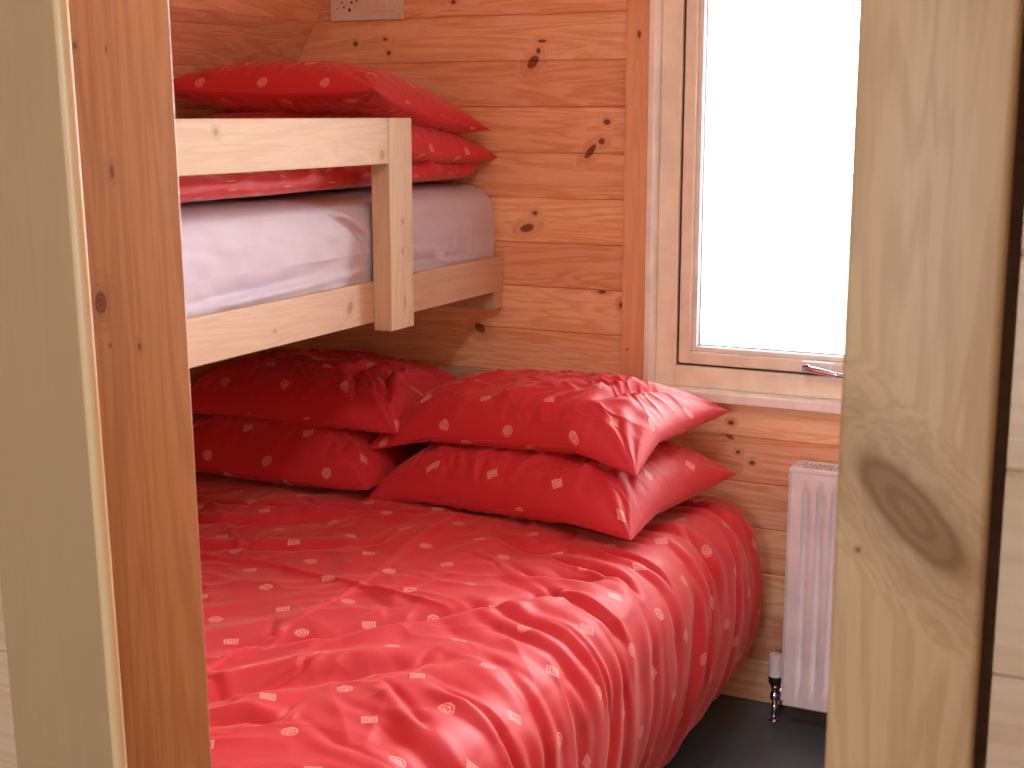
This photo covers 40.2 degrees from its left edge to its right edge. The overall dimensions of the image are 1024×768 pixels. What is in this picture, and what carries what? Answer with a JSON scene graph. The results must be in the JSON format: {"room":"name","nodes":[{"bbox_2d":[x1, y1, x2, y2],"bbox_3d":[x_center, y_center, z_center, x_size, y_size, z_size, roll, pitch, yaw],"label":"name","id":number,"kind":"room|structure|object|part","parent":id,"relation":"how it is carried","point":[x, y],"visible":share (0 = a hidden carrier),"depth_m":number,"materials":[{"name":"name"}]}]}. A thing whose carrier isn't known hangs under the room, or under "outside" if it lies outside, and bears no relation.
{"room":"cabin bedroom","nodes":[
{"label":"cabin bedroom","id":0,"kind":"room"},
{"bbox_2d":[169,0,326,419],"bbox_3d":[-0.943,-0.150,2.815,0.592,2.110,2.192,5,12,25],"label":"wall","id":1,"kind":"structure","parent":0,"point":[205,34],"depth_m":3.45,"materials":[{"name":"orange wood"}]},
{"bbox_2d":[175,118,502,368],"bbox_3d":[-0.778,-0.282,2.771,0.765,0.480,2.078,5,12,25],"label":"bunk bed","id":2,"kind":"object","parent":1,"relation":"attached to","point":[205,146],"visible":0.55,"depth_m":2.82,"materials":[{"name":"brown wood"}]},
{"bbox_3d":[-0.562,-0.399,2.361,0.045,0.095,1.302,5,12,25],"label":"guard rail","id":3,"kind":"part","parent":2,"relation":"part of","materials":[{"name":"brown wood"}]},
{"bbox_2d":[180,181,494,317],"bbox_3d":[-0.755,-0.243,2.794,0.642,0.248,2.026,5,12,25],"label":"mattress","id":4,"kind":"object","parent":2,"relation":"on","point":[244,251],"visible":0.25,"depth_m":2.81,"materials":[{"name":"white fabric"}]},
{"bbox_2d":[179,161,478,202],"bbox_3d":[-0.763,-0.405,2.761,0.573,0.074,1.975,5,12,25],"label":"duvet","id":5,"kind":"object","parent":4,"relation":"on","point":[249,184],"visible":0.38,"depth_m":2.80,"materials":[{"name":"red fabric"}]},
{"bbox_2d":[204,111,496,164],"bbox_3d":[-0.429,-0.597,3.392,0.611,0.154,0.549,5,12,25],"label":"pillow","id":6,"kind":"object","parent":5,"relation":"on","point":[428,144],"visible":0.19,"depth_m":3.29,"materials":[{"name":"red fabric"}]},
{"bbox_2d":[173,60,489,134],"bbox_3d":[-0.446,-0.680,3.365,0.618,0.186,0.542,5,12,25],"label":"pillow","id":7,"kind":"object","parent":6,"relation":"on","point":[322,86],"visible":0.66,"depth_m":3.17,"materials":[{"name":"red fabric"}]},
{"bbox_3d":[-0.493,-0.109,2.663,0.042,0.088,2.077,5,12,25],"label":"rail","id":8,"kind":"part","parent":2,"relation":"part of","materials":[{"name":"brown wood"}]},
{"bbox_3d":[-0.257,-0.344,3.014,0.045,0.451,0.098,5,12,25],"label":"post","id":9,"kind":"part","parent":2,"relation":"part of","materials":[{"name":"brown wood"}]},
{"bbox_2d":[0,21,1023,767],"bbox_3d":[-0.210,0.053,1.207,3.400,2.300,0.083,5,12,25],"label":"wall","id":10,"kind":"structure","parent":0,"point":[999,740],"depth_m":0.93,"materials":[{"name":"brown wood"}]},
{"bbox_2d":[0,0,1023,767],"bbox_3d":[-0.070,0.157,1.140,0.871,2.120,0.145,5,12,25],"label":"door frame","id":11,"kind":"structure","parent":10,"relation":"in","point":[100,568],"depth_m":1.16,"materials":[{"name":"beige wood"}]},
{"bbox_3d":[-0.407,0.135,1.254,0.163,2.120,0.049,5,12,25],"label":"architrave","id":12,"kind":"part","parent":11,"relation":"part of","materials":[{"name":"brown wood"}]},
{"bbox_3d":[0.264,0.195,0.943,0.095,2.120,0.030,5,12,25],"label":"architrave","id":13,"kind":"part","parent":11,"relation":"part of","materials":[{"name":"brown wood"}]},
{"bbox_2d":[270,0,840,713],"bbox_3d":[0.397,-0.373,3.420,2.570,2.300,0.120,5,12,25],"label":"wall","id":14,"kind":"structure","parent":0,"point":[546,78],"depth_m":3.48,"materials":[{"name":"orange wood"}]},
{"bbox_2d":[331,0,403,21],"bbox_3d":[-0.368,-0.963,3.604,0.217,0.054,0.020,5,12,25],"label":"socket plate","id":15,"kind":"object","parent":14,"relation":"attached to","point":[341,10],"visible":1,"depth_m":3.60,"materials":[{"name":"white plastic"}]},
{"bbox_3d":[-0.332,-0.987,3.579,0.072,0.065,0.004,5,12,25],"label":"switch frame","id":16,"kind":"part","parent":15,"relation":"part of","materials":[{"name":"white plastic"}]},
{"bbox_2d":[621,0,649,380],"bbox_3d":[0.301,-0.378,3.389,0.061,1.720,0.022,5,12,25],"label":"trim","id":17,"kind":"structure","parent":14,"relation":"attached to","point":[638,11],"depth_m":3.36,"materials":[{"name":"brown wood"}]},
{"bbox_2d":[643,0,843,413],"bbox_3d":[0.793,-0.536,3.162,0.993,1.214,0.127,5,12,25],"label":"window","id":18,"kind":"structure","parent":14,"relation":"in","point":[675,354],"depth_m":3.35,"materials":[{"name":"beige paint"}]},
{"bbox_3d":[0.793,0.049,3.274,0.962,0.024,0.127,5,12,25],"label":"sill","id":19,"kind":"part","parent":18,"relation":"part of","materials":[{"name":"white paint"}]},
{"bbox_3d":[0.717,-0.039,3.275,0.075,0.026,0.014,5,12,25],"label":"handle","id":20,"kind":"part","parent":18,"relation":"part of","materials":[{"name":"silver metal"}]},
{"bbox_3d":[0.735,-0.024,3.237,0.128,0.029,0.018,5,12,25],"label":"handle lever","id":21,"kind":"part","parent":18,"relation":"part of","materials":[{"name":"silver metal"}]},
{"bbox_2d":[781,460,838,712],"bbox_3d":[0.929,0.489,3.188,0.616,0.578,0.119,5,12,25],"label":"radiator","id":22,"kind":"object","parent":14,"relation":"attached to","point":[812,495],"visible":0.3,"depth_m":3.24,"materials":[{"name":"white metal"}]},
{"bbox_2d":[768,652,781,721],"bbox_3d":[0.634,0.725,3.351,0.044,0.168,0.035,5,12,25],"label":"radiator valve","id":23,"kind":"object","parent":22,"relation":"attached to","point":[775,658],"visible":0.94,"depth_m":3.34,"materials":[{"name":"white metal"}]},
{"bbox_3d":[0.655,0.464,3.300,0.004,0.568,0.079,5,12,25],"label":"panel","id":24,"kind":"part","parent":22,"relation":"part of","materials":[{"name":"white metal"}]},
{"bbox_2d":[790,460,838,476],"bbox_3d":[0.926,0.214,3.117,0.602,0.012,0.085,5,12,25],"label":"grille","id":25,"kind":"object","parent":22,"relation":"attached to","point":[802,468],"depth_m":3.20,"materials":[{"name":"white metal"}]},
{"bbox_2d":[662,694,826,767],"bbox_3d":[-0.266,1.254,1.260,3.550,0.080,5.070,5,12,25],"label":"floor","id":26,"kind":"structure","parent":0,"point":[733,732],"depth_m":3.27,"materials":[{"name":"plastic"}]},
{"bbox_2d":[432,365,492,377],"bbox_3d":[-0.510,0.516,2.826,1.320,0.778,2.017,5,12,25],"label":"double bed","id":27,"kind":"object","parent":26,"relation":"on","point":[457,372],"visible":0.02,"depth_m":3.63,"materials":[{"name":"brown wood"}]},
{"bbox_3d":[-0.519,0.511,2.814,1.285,0.178,1.930,5,12,25],"label":"mattress","id":28,"kind":"object","parent":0,"visible":0},
{"bbox_2d":[195,471,761,767],"bbox_3d":[-0.462,0.579,2.773,1.442,0.479,2.047,5,12,25],"label":"duvet","id":29,"kind":"object","parent":28,"relation":"on","point":[343,628],"visible":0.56,"depth_m":2.56,"materials":[{"name":"red fabric"}]},
{"bbox_2d":[192,414,432,489],"bbox_3d":[-0.515,0.125,3.536,0.660,0.182,0.513,5,12,25],"label":"pillow","id":30,"kind":"object","parent":29,"relation":"on","point":[272,451],"visible":0.48,"depth_m":3.32,"materials":[{"name":"red fabric"}]},
{"bbox_2d":[190,349,456,433],"bbox_3d":[-0.481,-0.002,3.549,0.676,0.160,0.470,5,12,25],"label":"pillow","id":31,"kind":"object","parent":30,"relation":"on","point":[367,391],"visible":0.81,"depth_m":3.40,"materials":[{"name":"red fabric"}]},
{"bbox_2d":[366,441,736,540],"bbox_3d":[0.090,0.186,3.253,0.710,0.188,0.511,7,13,33],"label":"pillow","id":32,"kind":"object","parent":29,"relation":"on","point":[548,487],"visible":0.7,"depth_m":3.06,"materials":[{"name":"red fabric"}]},
{"bbox_2d":[369,369,729,476],"bbox_3d":[0.082,0.062,3.281,0.719,0.196,0.472,7,13,32],"label":"pillow","id":33,"kind":"object","parent":32,"relation":"on","point":[617,421],"visible":1,"depth_m":3.12,"materials":[{"name":"red fabric"}]},
{"label":"outside","id":34,"kind":"structure","parent":0,"visible":0},
{"bbox_2d":[702,201,849,352],"bbox_3d":[6.351,-0.999,15.526,26.000,0.150,26.680,5,12,25],"label":"ground","id":35,"kind":"structure","parent":34,"point":[775,274],"depth_m":16.85,"materials":[{"name":"white"}]}
]}

